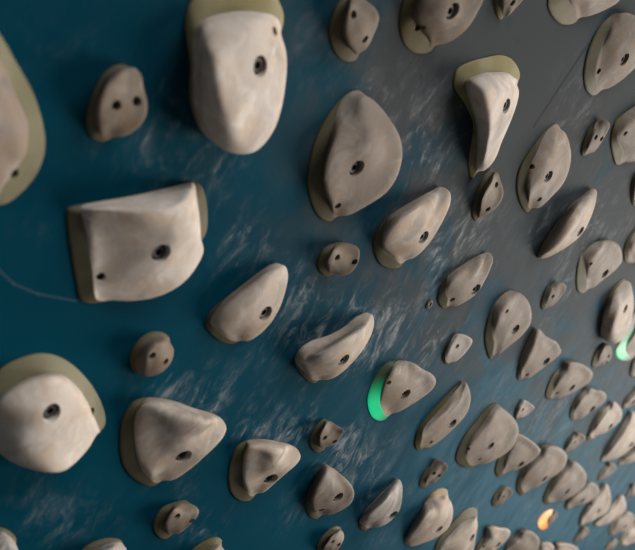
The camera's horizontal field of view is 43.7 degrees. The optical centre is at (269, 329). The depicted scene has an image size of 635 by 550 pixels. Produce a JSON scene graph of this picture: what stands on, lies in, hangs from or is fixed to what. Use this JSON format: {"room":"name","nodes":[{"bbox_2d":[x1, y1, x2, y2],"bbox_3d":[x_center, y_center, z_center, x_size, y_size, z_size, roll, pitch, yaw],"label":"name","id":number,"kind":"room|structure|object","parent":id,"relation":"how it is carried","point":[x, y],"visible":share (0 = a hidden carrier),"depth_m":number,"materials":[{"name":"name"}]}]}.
{"room":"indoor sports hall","nodes":[
{"label":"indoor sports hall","id":0,"kind":"room"},
{"bbox_2d":[0,0,634,549],"bbox_3d":[1.307,0.572,2.760,0.020,3.650,6.950,34,3,39],"label":"wall","id":1,"kind":"structure","parent":0,"point":[261,213],"depth_m":1.00,"materials":[{"name":"teal paint"}]},
{"bbox_2d":[0,527,17,549],"bbox_3d":[-0.288,0.244,0.833,0.032,0.070,0.060,34,3,39],"label":"hold","id":2,"kind":"object","parent":1,"relation":"attached to","point":[7,539],"visible":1,"depth_m":0.83,"materials":[{"name":"beige plastic"}]},
{"bbox_2d":[0,36,44,204],"bbox_3d":[-0.212,-0.155,0.620,0.047,0.132,0.119,34,3,39],"label":"hold","id":3,"kind":"object","parent":1,"relation":"attached to","point":[22,137],"visible":1,"depth_m":0.64,"materials":[{"name":"plastic"}]},
{"bbox_2d":[0,353,105,472],"bbox_3d":[-0.213,0.091,0.796,0.042,0.113,0.157,34,3,39],"label":"hold","id":4,"kind":"object","parent":1,"relation":"attached to","point":[51,414],"visible":1,"depth_m":0.77,"materials":[{"name":"plastic"}]},
{"bbox_2d":[82,538,126,549],"bbox_3d":[-0.204,0.290,0.954,0.030,0.076,0.068,34,3,39],"label":"hold","id":5,"kind":"object","parent":1,"relation":"attached to","point":[105,543],"visible":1,"depth_m":0.95,"materials":[{"name":"beige plastic"}]},
{"bbox_2d":[86,64,146,140],"bbox_3d":[-0.133,-0.197,0.692,0.023,0.071,0.053,34,3,39],"label":"foothold","id":6,"kind":"object","parent":1,"relation":"attached to","point":[117,107],"visible":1,"depth_m":0.69,"materials":[{"name":"beige plastic"}]},
{"bbox_2d":[66,181,207,302],"bbox_3d":[-0.121,-0.083,0.767,0.043,0.161,0.164,34,3,39],"label":"hold","id":7,"kind":"object","parent":1,"relation":"attached to","point":[141,246],"visible":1,"depth_m":0.76,"materials":[{"name":"beige plastic"}]},
{"bbox_2d":[130,331,173,376],"bbox_3d":[-0.125,0.030,0.857,0.025,0.053,0.049,34,3,39],"label":"foothold","id":8,"kind":"object","parent":1,"relation":"attached to","point":[153,352],"visible":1,"depth_m":0.85,"materials":[{"name":"beige plastic"}]},
{"bbox_2d":[119,397,225,485],"bbox_3d":[-0.121,0.141,0.926,0.043,0.115,0.147,34,3,39],"label":"hold","id":9,"kind":"object","parent":1,"relation":"attached to","point":[161,439],"visible":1,"depth_m":0.91,"materials":[{"name":"beige plastic"}]},
{"bbox_2d":[153,500,198,538],"bbox_3d":[-0.124,0.247,1.013,0.023,0.061,0.054,34,3,39],"label":"foothold","id":10,"kind":"object","parent":1,"relation":"attached to","point":[175,517],"visible":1,"depth_m":1.01,"materials":[{"name":"beige plastic"}]},
{"bbox_2d":[192,537,223,549],"bbox_3d":[-0.089,0.330,1.102,0.030,0.079,0.063,34,3,39],"label":"hold","id":11,"kind":"object","parent":1,"relation":"attached to","point":[214,543],"visible":1,"depth_m":1.10,"materials":[{"name":"yellow plastic"}]},
{"bbox_2d":[185,0,286,153],"bbox_3d":[-0.025,-0.252,0.747,0.046,0.152,0.140,34,3,39],"label":"hold","id":12,"kind":"object","parent":1,"relation":"attached to","point":[236,48],"visible":1,"depth_m":0.73,"materials":[{"name":"beige plastic"}]},
{"bbox_2d":[205,263,287,343],"bbox_3d":[-0.020,-0.030,0.922,0.028,0.116,0.084,34,3,39],"label":"hold","id":13,"kind":"object","parent":1,"relation":"attached to","point":[245,313],"visible":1,"depth_m":0.91,"materials":[{"name":"beige plastic"}]},
{"bbox_2d":[228,438,300,500],"bbox_3d":[-0.014,0.198,1.085,0.033,0.102,0.117,34,3,39],"label":"hold","id":14,"kind":"object","parent":1,"relation":"attached to","point":[256,464],"visible":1,"depth_m":1.07,"materials":[{"name":"beige plastic"}]},
{"bbox_2d":[309,419,343,451],"bbox_3d":[0.082,0.161,1.164,0.025,0.053,0.064,34,3,39],"label":"foothold","id":15,"kind":"object","parent":1,"relation":"attached to","point":[325,433],"visible":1,"depth_m":1.16,"materials":[{"name":"grey plastic"}]},
{"bbox_2d":[306,464,353,518],"bbox_3d":[0.090,0.263,1.239,0.031,0.092,0.114,34,3,39],"label":"hold","id":16,"kind":"object","parent":1,"relation":"attached to","point":[329,493],"visible":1,"depth_m":1.23,"materials":[{"name":"grey plastic"}]},
{"bbox_2d":[317,526,343,549],"bbox_3d":[0.100,0.360,1.326,0.021,0.061,0.058,34,3,39],"label":"foothold","id":17,"kind":"object","parent":1,"relation":"attached to","point":[333,538],"visible":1,"depth_m":1.32,"materials":[{"name":"grey plastic"}]},
{"bbox_2d":[294,312,373,382],"bbox_3d":[0.094,0.023,1.067,0.040,0.126,0.111,34,3,39],"label":"hold","id":18,"kind":"object","parent":1,"relation":"attached to","point":[326,357],"visible":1,"depth_m":1.06,"materials":[{"name":"beige plastic"}]},
{"bbox_2d":[317,242,359,275],"bbox_3d":[0.086,-0.089,0.994,0.024,0.052,0.060,34,3,39],"label":"foothold","id":19,"kind":"object","parent":1,"relation":"attached to","point":[339,258],"visible":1,"depth_m":0.99,"materials":[{"name":"beige plastic"}]},
{"bbox_2d":[329,0,378,61],"bbox_3d":[0.092,-0.317,0.838,0.025,0.058,0.069,34,3,39],"label":"foothold","id":20,"kind":"object","parent":1,"relation":"attached to","point":[353,23],"visible":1,"depth_m":0.83,"materials":[{"name":"beige plastic"}]},
{"bbox_2d":[308,90,401,220],"bbox_3d":[0.100,-0.194,0.927,0.033,0.143,0.135,34,3,39],"label":"hold","id":21,"kind":"object","parent":1,"relation":"attached to","point":[356,156],"visible":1,"depth_m":0.91,"materials":[{"name":"beige plastic"}]},
{"bbox_2d":[359,478,401,529],"bbox_3d":[0.200,0.313,1.389,0.029,0.112,0.091,34,3,39],"label":"hold","id":22,"kind":"object","parent":1,"relation":"attached to","point":[386,506],"visible":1,"depth_m":1.38,"materials":[{"name":"grey plastic"}]},
{"bbox_2d":[368,359,435,420],"bbox_3d":[0.203,0.101,1.246,0.026,0.110,0.138,34,3,39],"label":"hold","id":23,"kind":"object","parent":1,"relation":"attached to","point":[398,384],"visible":1,"depth_m":1.23,"materials":[{"name":"grey plastic"}]},
{"bbox_2d":[373,187,450,268],"bbox_3d":[0.193,-0.143,1.060,0.032,0.137,0.106,34,3,39],"label":"hold","id":24,"kind":"object","parent":1,"relation":"attached to","point":[407,231],"visible":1,"depth_m":1.06,"materials":[{"name":"beige plastic"}]},
{"bbox_2d":[404,488,452,545],"bbox_3d":[0.322,0.378,1.563,0.029,0.134,0.140,34,3,39],"label":"hold","id":25,"kind":"object","parent":1,"relation":"attached to","point":[434,518],"visible":1,"depth_m":1.54,"materials":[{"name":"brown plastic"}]},
{"bbox_2d":[426,299,432,308],"bbox_3d":[0.244,-0.039,1.210,0.002,0.016,0.016,34,3,39],"label":"insert","id":26,"kind":"object","parent":1,"relation":"attached to","point":[429,303],"visible":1,"depth_m":1.21,"materials":[{"name":"black metal"}]},
{"bbox_2d":[419,458,447,487],"bbox_3d":[0.307,0.272,1.480,0.020,0.064,0.048,34,3,39],"label":"foothold","id":27,"kind":"object","parent":1,"relation":"attached to","point":[437,468],"visible":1,"depth_m":1.47,"materials":[{"name":"grey plastic"}]},
{"bbox_2d":[399,0,482,53],"bbox_3d":[0.200,-0.370,0.904,0.039,0.114,0.099,34,3,39],"label":"hold","id":28,"kind":"object","parent":1,"relation":"attached to","point":[424,25],"visible":1,"depth_m":0.90,"materials":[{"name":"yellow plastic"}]},
{"bbox_2d":[414,381,470,449],"bbox_3d":[0.312,0.158,1.407,0.019,0.147,0.104,34,3,39],"label":"hold","id":29,"kind":"object","parent":1,"relation":"attached to","point":[448,413],"visible":1,"depth_m":1.39,"materials":[{"name":"grey plastic"}]},
{"bbox_2d":[434,507,477,549],"bbox_3d":[0.419,0.455,1.725,0.020,0.144,0.179,34,3,39],"label":"hold","id":30,"kind":"object","parent":1,"relation":"attached to","point":[461,533],"visible":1,"depth_m":1.70,"materials":[{"name":"grey plastic"}]},
{"bbox_2d":[442,333,471,364],"bbox_3d":[0.312,0.033,1.324,0.012,0.060,0.060,34,3,39],"label":"foothold","id":31,"kind":"object","parent":1,"relation":"attached to","point":[458,344],"visible":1,"depth_m":1.32,"materials":[{"name":"beige plastic"}]},
{"bbox_2d":[437,252,492,308],"bbox_3d":[0.307,-0.080,1.235,0.020,0.115,0.088,34,3,39],"label":"hold","id":32,"kind":"object","parent":1,"relation":"attached to","point":[460,285],"visible":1,"depth_m":1.23,"materials":[{"name":"beige plastic"}]},
{"bbox_2d":[453,55,519,178],"bbox_3d":[0.298,-0.296,1.052,0.043,0.150,0.169,34,3,39],"label":"hold","id":33,"kind":"object","parent":1,"relation":"attached to","point":[487,86],"visible":1,"depth_m":1.04,"materials":[{"name":"beige plastic"}]},
{"bbox_2d":[455,402,518,467],"bbox_3d":[0.442,0.224,1.583,0.023,0.143,0.197,34,3,39],"label":"hold","id":34,"kind":"object","parent":1,"relation":"attached to","point":[494,432],"visible":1,"depth_m":1.55,"materials":[{"name":"grey plastic"}]},
{"bbox_2d":[471,169,502,220],"bbox_3d":[0.321,-0.197,1.164,0.022,0.070,0.058,34,3,39],"label":"foothold","id":35,"kind":"object","parent":1,"relation":"attached to","point":[489,193],"visible":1,"depth_m":1.16,"materials":[{"name":"beige plastic"}]},
{"bbox_2d":[474,524,509,549],"bbox_3d":[0.522,0.502,1.867,0.020,0.094,0.130,34,3,39],"label":"hold","id":36,"kind":"object","parent":1,"relation":"attached to","point":[494,536],"visible":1,"depth_m":1.85,"materials":[{"name":"grey plastic"}]},
{"bbox_2d":[491,486,512,506],"bbox_3d":[0.523,0.378,1.784,0.013,0.057,0.064,34,3,39],"label":"foothold","id":37,"kind":"object","parent":1,"relation":"attached to","point":[503,493],"visible":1,"depth_m":1.78,"materials":[{"name":"grey plastic"}]},
{"bbox_2d":[484,290,531,358],"bbox_3d":[0.418,-0.007,1.400,0.019,0.122,0.135,34,3,39],"label":"hold","id":38,"kind":"object","parent":1,"relation":"attached to","point":[509,317],"visible":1,"depth_m":1.39,"materials":[{"name":"beige plastic"}]},
{"bbox_2d":[494,0,521,19],"bbox_3d":[0.301,-0.416,0.989,0.020,0.044,0.046,34,3,39],"label":"foothold","id":39,"kind":"object","parent":1,"relation":"attached to","point":[503,8],"visible":1,"depth_m":0.99,"materials":[{"name":"yellow plastic"}]},
{"bbox_2d":[495,433,540,476],"bbox_3d":[0.531,0.280,1.715,0.024,0.106,0.174,34,3,39],"label":"hold","id":40,"kind":"object","parent":1,"relation":"attached to","point":[524,450],"visible":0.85,"depth_m":1.71,"materials":[{"name":"grey plastic"}]},
{"bbox_2d":[504,528,539,549],"bbox_3d":[0.655,0.562,2.044,0.020,0.097,0.196,34,3,39],"label":"hold","id":41,"kind":"object","parent":1,"relation":"attached to","point":[524,539],"visible":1,"depth_m":2.00,"materials":[{"name":"grey plastic"}]},
{"bbox_2d":[514,399,533,419],"bbox_3d":[0.526,0.170,1.642,0.011,0.044,0.065,34,3,39],"label":"foothold","id":42,"kind":"object","parent":1,"relation":"attached to","point":[524,407],"visible":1,"depth_m":1.64,"materials":[{"name":"grey plastic"}]},
{"bbox_2d":[517,328,560,379],"bbox_3d":[0.522,0.057,1.553,0.021,0.104,0.141,34,3,39],"label":"hold","id":43,"kind":"object","parent":1,"relation":"attached to","point":[539,350],"visible":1,"depth_m":1.54,"materials":[{"name":"beige plastic"}]},
{"bbox_2d":[516,443,566,494],"bbox_3d":[0.645,0.338,1.873,0.025,0.145,0.184,34,3,39],"label":"hold","id":44,"kind":"object","parent":1,"relation":"attached to","point":[551,460],"visible":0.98,"depth_m":1.84,"materials":[{"name":"grey plastic"}]},
{"bbox_2d":[516,123,570,211],"bbox_3d":[0.434,-0.252,1.242,0.022,0.128,0.117,34,3,39],"label":"hold","id":45,"kind":"object","parent":1,"relation":"attached to","point":[544,169],"visible":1,"depth_m":1.23,"materials":[{"name":"beige plastic"}]},
{"bbox_2d":[537,540,553,549],"bbox_3d":[0.758,0.619,2.194,0.016,0.070,0.132,34,3,39],"label":"hold","id":46,"kind":"object","parent":1,"relation":"attached to","point":[544,545],"visible":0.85,"depth_m":2.16,"materials":[{"name":"grey plastic"}]},
{"bbox_2d":[538,509,557,529],"bbox_3d":[0.738,0.505,2.098,0.011,0.062,0.107,34,3,39],"label":"foothold","id":47,"kind":"object","parent":1,"relation":"attached to","point":[547,518],"visible":1,"depth_m":2.09,"materials":[{"name":"orange plastic"}]},
{"bbox_2d":[540,281,565,309],"bbox_3d":[0.530,-0.064,1.480,0.014,0.060,0.058,34,3,39],"label":"foothold","id":48,"kind":"object","parent":1,"relation":"attached to","point":[555,290],"visible":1,"depth_m":1.47,"materials":[{"name":"beige plastic"}]},
{"bbox_2d":[543,459,585,504],"bbox_3d":[0.771,0.407,2.054,0.023,0.134,0.201,34,3,39],"label":"hold","id":49,"kind":"object","parent":1,"relation":"attached to","point":[569,481],"visible":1,"depth_m":2.02,"materials":[{"name":"grey plastic"}]},
{"bbox_2d":[554,541,577,549],"bbox_3d":[0.868,0.663,2.338,0.018,0.074,0.231,34,3,39],"label":"hold","id":50,"kind":"object","parent":1,"relation":"attached to","point":[558,545],"visible":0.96,"depth_m":2.29,"materials":[{"name":"grey plastic"}]},
{"bbox_2d":[537,188,596,258],"bbox_3d":[0.523,-0.185,1.369,0.037,0.159,0.088,34,3,39],"label":"hold","id":51,"kind":"object","parent":1,"relation":"attached to","point":[576,218],"visible":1,"depth_m":1.35,"materials":[{"name":"beige plastic"}]},
{"bbox_2d":[545,360,592,399],"bbox_3d":[0.654,0.118,1.730,0.024,0.110,0.165,34,3,39],"label":"hold","id":52,"kind":"object","parent":1,"relation":"attached to","point":[571,376],"visible":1,"depth_m":1.71,"materials":[{"name":"grey plastic"}]},
{"bbox_2d":[563,432,585,452],"bbox_3d":[0.751,0.282,1.953,0.013,0.064,0.077,34,3,39],"label":"foothold","id":53,"kind":"object","parent":1,"relation":"attached to","point":[576,438],"visible":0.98,"depth_m":1.94,"materials":[{"name":"grey plastic"}]},
{"bbox_2d":[573,526,588,542],"bbox_3d":[0.945,0.623,2.395,0.012,0.060,0.076,34,3,39],"label":"foothold","id":54,"kind":"object","parent":1,"relation":"attached to","point":[583,531],"visible":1,"depth_m":2.38,"materials":[{"name":"grey plastic"}]},
{"bbox_2d":[564,480,598,509],"bbox_3d":[0.874,0.469,2.208,0.018,0.103,0.174,34,3,39],"label":"hold","id":55,"kind":"object","parent":1,"relation":"attached to","point":[590,490],"visible":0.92,"depth_m":2.19,"materials":[{"name":"grey plastic"}]},
{"bbox_2d":[547,0,618,24],"bbox_3d":[0.439,-0.466,1.096,0.022,0.117,0.144,34,3,39],"label":"hold","id":56,"kind":"object","parent":1,"relation":"attached to","point":[565,12],"visible":1,"depth_m":1.10,"materials":[{"name":"yellow plastic"}]},
{"bbox_2d":[569,387,605,420],"bbox_3d":[0.756,0.179,1.881,0.019,0.100,0.143,34,3,39],"label":"hold","id":57,"kind":"object","parent":1,"relation":"attached to","point":[588,399],"visible":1,"depth_m":1.86,"materials":[{"name":"grey plastic"}]},
{"bbox_2d":[578,483,610,526],"bbox_3d":[0.980,0.532,2.364,0.018,0.150,0.181,34,3,39],"label":"hold","id":58,"kind":"object","parent":1,"relation":"attached to","point":[597,507],"visible":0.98,"depth_m":2.33,"materials":[{"name":"grey plastic"}]},
{"bbox_2d":[581,119,609,155],"bbox_3d":[0.541,-0.318,1.312,0.015,0.064,0.049,34,3,39],"label":"foothold","id":59,"kind":"object","parent":1,"relation":"attached to","point":[596,133],"visible":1,"depth_m":1.30,"materials":[{"name":"beige plastic"}]},
{"bbox_2d":[576,240,621,292],"bbox_3d":[0.643,-0.125,1.551,0.018,0.120,0.154,34,3,39],"label":"hold","id":60,"kind":"object","parent":1,"relation":"attached to","point":[601,258],"visible":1,"depth_m":1.54,"materials":[{"name":"beige plastic"}]},
{"bbox_2d":[591,342,611,367],"bbox_3d":[0.761,0.063,1.810,0.012,0.062,0.083,34,3,39],"label":"foothold","id":61,"kind":"object","parent":1,"relation":"attached to","point":[602,355],"visible":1,"depth_m":1.80,"materials":[{"name":"grey plastic"}]},
{"bbox_2d":[586,401,621,440],"bbox_3d":[0.865,0.243,2.042,0.018,0.119,0.155,34,3,39],"label":"hold","id":62,"kind":"object","parent":1,"relation":"attached to","point":[608,416],"visible":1,"depth_m":2.02,"materials":[{"name":"grey plastic"}]},
{"bbox_2d":[597,462,615,480],"bbox_3d":[0.968,0.411,2.270,0.012,0.065,0.093,34,3,39],"label":"foothold","id":63,"kind":"object","parent":1,"relation":"attached to","point":[609,468],"visible":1,"depth_m":2.25,"materials":[{"name":"grey plastic"}]},
{"bbox_2d":[583,13,634,95],"bbox_3d":[0.538,-0.427,1.226,0.024,0.136,0.142,34,3,39],"label":"hold","id":64,"kind":"object","parent":1,"relation":"attached to","point":[610,56],"visible":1,"depth_m":1.21,"materials":[{"name":"beige plastic"}]},
{"bbox_2d":[593,494,625,526],"bbox_3d":[1.090,0.583,2.514,0.016,0.131,0.192,34,3,39],"label":"hold","id":65,"kind":"object","parent":1,"relation":"attached to","point":[617,507],"visible":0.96,"depth_m":2.50,"materials":[{"name":"grey plastic"}]},
{"bbox_2d":[604,538,617,549],"bbox_3d":[1.173,0.742,2.716,0.011,0.058,0.082,34,3,39],"label":"foothold","id":66,"kind":"object","parent":1,"relation":"attached to","point":[612,543],"visible":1,"depth_m":2.70,"materials":[{"name":"grey plastic"}]},
{"bbox_2d":[599,279,633,343],"bbox_3d":[0.768,-0.037,1.735,0.028,0.128,0.166,34,3,39],"label":"hold","id":67,"kind":"object","parent":1,"relation":"attached to","point":[617,311],"visible":1,"depth_m":1.71,"materials":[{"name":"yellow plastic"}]},
{"bbox_2d":[600,411,634,461],"bbox_3d":[0.996,0.317,2.226,0.020,0.163,0.182,34,3,39],"label":"hold","id":68,"kind":"object","parent":1,"relation":"attached to","point":[622,441],"visible":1,"depth_m":2.18,"materials":[{"name":"grey plastic"}]},
{"bbox_2d":[608,510,634,535],"bbox_3d":[1.189,0.658,2.668,0.017,0.102,0.218,34,3,39],"label":"hold","id":69,"kind":"object","parent":1,"relation":"attached to","point":[624,521],"visible":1,"depth_m":2.64,"materials":[{"name":"grey plastic"}]},
{"bbox_2d":[610,106,634,164],"bbox_3d":[0.659,-0.349,1.408,0.020,0.128,0.177,34,3,39],"label":"hold","id":70,"kind":"object","parent":1,"relation":"attached to","point":[622,137],"visible":1,"depth_m":1.37,"materials":[{"name":"yellow plastic"}]},
{"bbox_2d":[615,311,634,360],"bbox_3d":[0.894,0.021,1.914,0.017,0.140,0.216,34,3,39],"label":"hold","id":71,"kind":"object","parent":1,"relation":"attached to","point":[625,349],"visible":0.93,"depth_m":1.88,"materials":[{"name":"green plastic"}]},
{"bbox_2d":[617,445,634,465],"bbox_3d":[1.099,0.383,2.383,0.016,0.101,0.186,34,3,39],"label":"hold","id":72,"kind":"object","parent":1,"relation":"attached to","point":[629,457],"visible":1,"depth_m":2.34,"materials":[{"name":"grey plastic"}]},
{"bbox_2d":[619,521,634,545],"bbox_3d":[1.322,0.746,2.869,0.016,0.112,0.269,34,3,39],"label":"hold","id":73,"kind":"object","parent":1,"relation":"attached to","point":[627,537],"visible":0.96,"depth_m":2.81,"materials":[{"name":"grey plastic"}]},
{"bbox_2d":[622,388,634,408],"bbox_3d":[0.988,0.188,2.133,0.015,0.084,0.133,34,3,39],"label":"hold","id":74,"kind":"object","parent":1,"relation":"attached to","point":[629,400],"visible":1,"depth_m":2.10,"materials":[{"name":"grey plastic"}]},
{"bbox_2d":[623,230,634,263],"bbox_3d":[0.779,-0.175,1.658,0.016,0.089,0.135,34,3,39],"label":"hold","id":75,"kind":"object","parent":1,"relation":"attached to","point":[629,247],"visible":1,"depth_m":1.62,"materials":[{"name":"beige plastic"}]},
{"bbox_2d":[626,483,634,497],"bbox_3d":[1.174,0.525,2.564,0.011,0.054,0.095,34,3,39],"label":"foothold","id":76,"kind":"object","parent":1,"relation":"attached to","point":[631,490],"visible":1,"depth_m":2.55,"materials":[{"name":"grey plastic"}]},
{"bbox_2d":[629,357,634,376],"bbox_3d":[0.952,0.096,2.030,0.014,0.066,0.137,34,3,39],"label":"hold","id":77,"kind":"object","parent":1,"relation":"attached to","point":[632,366],"visible":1,"depth_m":2.00,"materials":[{"name":"grey plastic"}]},
{"bbox_2d":[631,174,634,205],"bbox_3d":[0.730,-0.281,1.534,0.015,0.081,0.116,34,3,39],"label":"hold","id":78,"kind":"object","parent":1,"relation":"attached to","point":[633,178],"visible":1,"depth_m":1.51,"materials":[{"name":"beige plastic"}]}
]}

